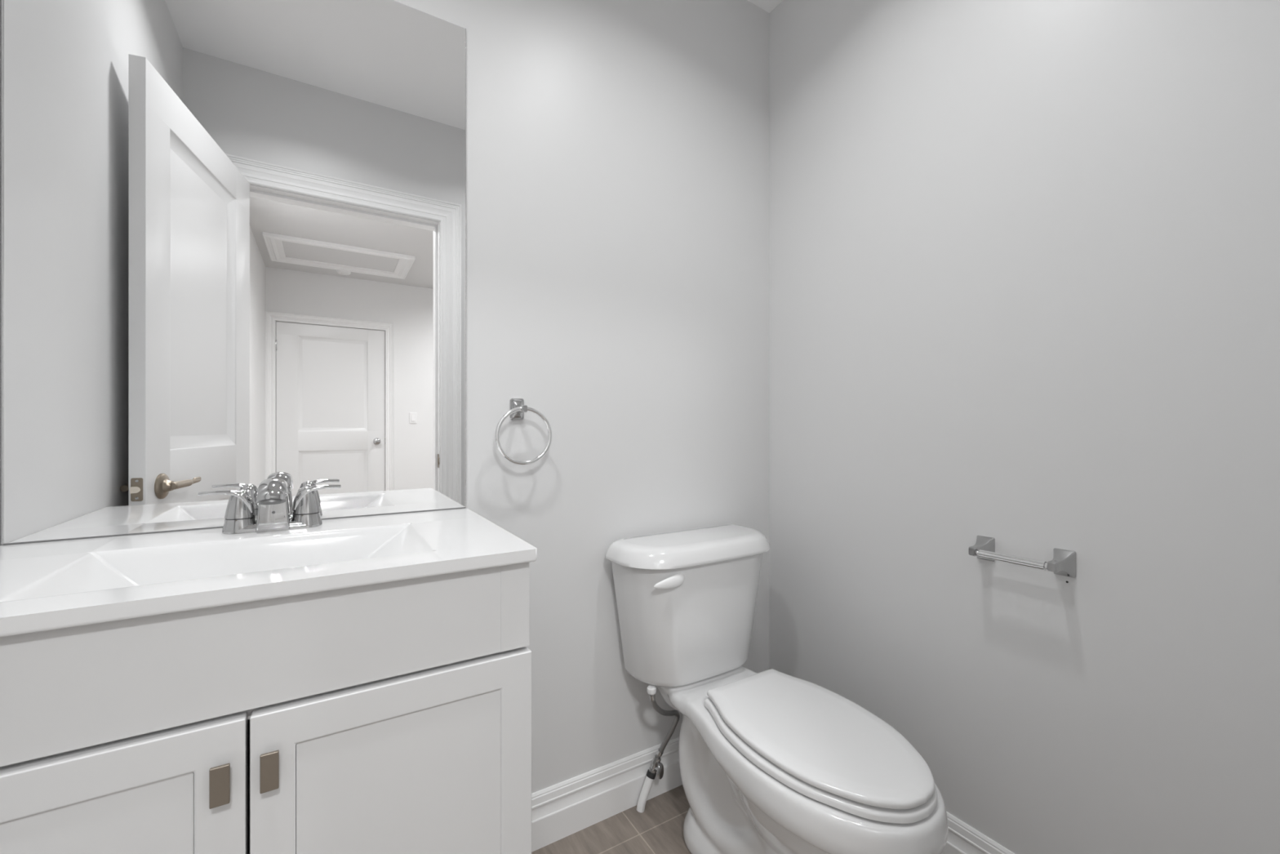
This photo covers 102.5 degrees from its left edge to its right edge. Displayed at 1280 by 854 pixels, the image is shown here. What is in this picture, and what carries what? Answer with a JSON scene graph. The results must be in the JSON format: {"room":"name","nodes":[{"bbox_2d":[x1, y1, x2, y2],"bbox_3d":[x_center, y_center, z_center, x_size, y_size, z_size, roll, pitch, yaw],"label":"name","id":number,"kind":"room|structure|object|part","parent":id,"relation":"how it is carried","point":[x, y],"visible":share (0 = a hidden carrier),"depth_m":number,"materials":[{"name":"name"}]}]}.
{"room":"bathroom","nodes":[
{"label":"bathroom","id":0,"kind":"room"},
{"bbox_2d":[0,0,1,545],"bbox_3d":[-0.748,-0.166,0.272,0.100,2.440,1.240,0,0,-31],"label":"wall","id":1,"kind":"structure","parent":0,"point":[0,0],"depth_m":0.83,"materials":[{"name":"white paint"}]},
{"bbox_2d":[1,0,768,793],"bbox_3d":[-0.324,-0.166,1.317,1.914,2.440,0.100,0,0,-31],"label":"wall","id":2,"kind":"structure","parent":0,"point":[617,151],"depth_m":1.40,"materials":[{"name":"white paint"}]},
{"bbox_2d":[1,0,466,545],"bbox_3d":[-0.716,-0.370,1.014,0.723,1.120,0.006,0,0,-31],"label":"mirror","id":3,"kind":"object","parent":2,"relation":"attached to","point":[233,232],"visible":0.9,"depth_m":0.97,"materials":[{"name":"white mirror"}]},
{"bbox_2d":[494,398,551,465],"bbox_3d":[-0.287,0.010,1.245,0.140,0.162,0.061,0,0,-31],"label":"towel ring","id":4,"kind":"object","parent":2,"relation":"attached to","point":[517,408],"visible":1,"depth_m":1.24,"materials":[{"name":"grey metal"}]},
{"bbox_3d":[-0.300,-0.044,1.262,0.034,0.054,0.018,0,0,-31],"label":"wall plate","id":5,"kind":"part","parent":4,"relation":"part of","materials":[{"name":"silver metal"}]},
{"bbox_3d":[-0.284,-0.043,1.238,0.012,0.018,0.045,0,0,-31],"label":"arm","id":6,"kind":"part","parent":4,"relation":"part of","materials":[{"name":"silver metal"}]},
{"bbox_2d":[531,736,682,852],"bbox_3d":[0.013,0.987,1.455,0.994,0.134,0.016,0,0,-31],"label":"baseboard","id":7,"kind":"structure","parent":2,"relation":"attached to","point":[561,810],"depth_m":1.37,"materials":[{"name":"white wood"}]},
{"bbox_2d":[531,784,691,853],"bbox_3d":[1.405,1.079,-0.234,3.246,0.050,4.549,0,0,-31],"label":"floor","id":8,"kind":"structure","parent":0,"point":[658,829],"depth_m":1.33,"materials":[{"name":"brown tile"}]},
{"bbox_2d":[0,561,531,853],"bbox_3d":[-0.591,0.632,0.809,0.716,0.844,0.474,0,0,-31],"label":"vanity cabinet","id":9,"kind":"object","parent":8,"relation":"on","point":[393,717],"visible":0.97,"depth_m":0.65,"materials":[{"name":"white paint"}]},
{"bbox_3d":[-0.633,0.651,0.535,0.357,0.596,0.018,0,0,-31],"label":"door","id":10,"kind":"part","parent":9,"relation":"part of","materials":[{"name":"white paint"}]},
{"bbox_3d":[-0.488,0.417,0.597,0.019,0.046,0.005,0,0,-31],"label":"door pull","id":11,"kind":"part","parent":9,"relation":"part of","materials":[{"name":"brown metal"}]},
{"bbox_3d":[-0.483,0.279,0.632,0.714,0.134,0.016,0,0,-31],"label":"drawer","id":12,"kind":"part","parent":9,"relation":"part of","materials":[{"name":"white paint"}]},
{"bbox_2d":[0,507,537,637],"bbox_3d":[-0.594,0.242,0.815,0.728,0.104,0.473,0,0,-31],"label":"vanity sink","id":13,"kind":"object","parent":9,"relation":"in","point":[50,585],"visible":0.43,"depth_m":0.77,"materials":[{"name":"white stone"}]},
{"bbox_2d":[198,477,341,533],"bbox_3d":[-0.676,0.142,0.947,0.215,0.096,0.106,0,0,-31],"label":"faucet","id":14,"kind":"object","parent":13,"relation":"on","point":[273,513],"visible":1,"depth_m":0.93,"materials":[{"name":"silver metal"}]},
{"bbox_3d":[-0.743,0.138,0.927,0.080,0.051,0.046,0,0,-31],"label":"lever handle","id":15,"kind":"part","parent":14,"relation":"part of","materials":[{"name":"silver metal"}]},
{"bbox_3d":[-0.672,0.142,0.941,0.052,0.096,0.093,0,0,-31],"label":"spout","id":16,"kind":"part","parent":14,"relation":"part of","materials":[{"name":"silver metal"}]},
{"bbox_3d":[-0.627,0.138,0.997,0.080,0.051,0.046,0,0,-31],"label":"lever handle","id":17,"kind":"part","parent":14,"relation":"part of","materials":[{"name":"silver metal"}]},
{"bbox_3d":[-0.448,0.417,0.622,0.019,0.046,0.005,0,0,-31],"label":"door pull","id":18,"kind":"part","parent":9,"relation":"part of","materials":[{"name":"brown metal"}]},
{"bbox_3d":[-0.326,0.651,0.723,0.355,0.596,0.018,0,0,-31],"label":"door","id":19,"kind":"part","parent":9,"relation":"part of","materials":[{"name":"white paint"}]},
{"bbox_2d":[636,684,679,812],"bbox_3d":[0.033,0.862,1.391,0.100,0.389,0.140,0,0,35],"label":"water supply line","id":20,"kind":"object","parent":8,"relation":"on","point":[655,766],"visible":1,"depth_m":1.42,"materials":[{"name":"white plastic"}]},
{"bbox_3d":[0.056,0.950,1.421,0.015,0.036,0.030,0,0,25],"label":"valve handle","id":21,"kind":"part","parent":20,"relation":"part of","materials":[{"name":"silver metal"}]},
{"bbox_2d":[604,524,948,853],"bbox_3d":[0.304,0.678,1.182,0.494,0.752,0.752,0,0,-31],"label":"toilet","id":22,"kind":"object","parent":8,"relation":"on","point":[771,761],"visible":1,"depth_m":1.17,"materials":[{"name":"white ceramic"}]},
{"bbox_3d":[0.073,0.380,1.264,0.091,0.032,0.025,0,0,-31],"label":"flush lever","id":23,"kind":"part","parent":22,"relation":"part of","materials":[{"name":"white plastic"}]},
{"bbox_3d":[0.159,0.507,1.421,0.462,0.319,0.185,0,0,-31],"label":"tank","id":24,"kind":"part","parent":22,"relation":"part of","materials":[{"name":"white ceramic"}]},
{"bbox_3d":[0.161,0.325,1.416,0.494,0.046,0.203,0,0,-31],"label":"tank lid","id":25,"kind":"part","parent":22,"relation":"part of","materials":[{"name":"white ceramic"}]},
{"bbox_3d":[0.312,0.860,1.176,0.352,0.388,0.733,0,0,-31],"label":"bowl","id":26,"kind":"part","parent":22,"relation":"part of","materials":[{"name":"white ceramic"}]},
{"bbox_3d":[0.371,0.654,1.079,0.326,0.016,0.479,0,0,-31],"label":"seat","id":27,"kind":"part","parent":22,"relation":"part of","materials":[{"name":"white plastic"}]},
{"bbox_3d":[0.370,0.632,1.081,0.309,0.017,0.475,0,0,-31],"label":"seat lid","id":28,"kind":"part","parent":22,"relation":"part of","materials":[{"name":"white plastic"}]},
{"bbox_2d":[747,0,782,13],"bbox_3d":[0.017,-1.416,0.760,1.914,0.060,1.405,0,0,-31],"label":"ceiling","id":29,"kind":"structure","parent":0,"point":[768,6],"depth_m":1.68,"materials":[{"name":"white paint"}]},
{"bbox_2d":[768,0,1279,853],"bbox_3d":[0.800,-0.166,1.218,0.100,2.440,1.240,0,0,-31],"label":"wall","id":30,"kind":"structure","parent":0,"point":[1024,255],"depth_m":1.06,"materials":[{"name":"white paint"}]},
{"bbox_2d":[942,811,1014,853],"bbox_3d":[0.750,0.987,1.188,0.016,0.134,1.240,0,0,-31],"label":"baseboard","id":31,"kind":"structure","parent":30,"relation":"attached to","point":[962,838],"depth_m":1.18,"materials":[{"name":"white wood"}]},
{"bbox_2d":[968,535,1075,577],"bbox_3d":[0.789,0.273,1.078,0.063,0.052,0.180,0,0,-31],"label":"toilet paper holder","id":32,"kind":"object","parent":30,"relation":"attached to","point":[1063,562],"visible":1,"depth_m":1.04,"materials":[{"name":"grey metal"}]},
{"bbox_3d":[0.752,0.273,1.139,0.063,0.052,0.036,0,0,-31],"label":"post","id":33,"kind":"part","parent":32,"relation":"part of","materials":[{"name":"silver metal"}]},
{"bbox_3d":[0.827,0.273,1.016,0.063,0.052,0.036,0,0,-31],"label":"post","id":34,"kind":"part","parent":32,"relation":"part of","materials":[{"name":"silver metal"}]}
]}

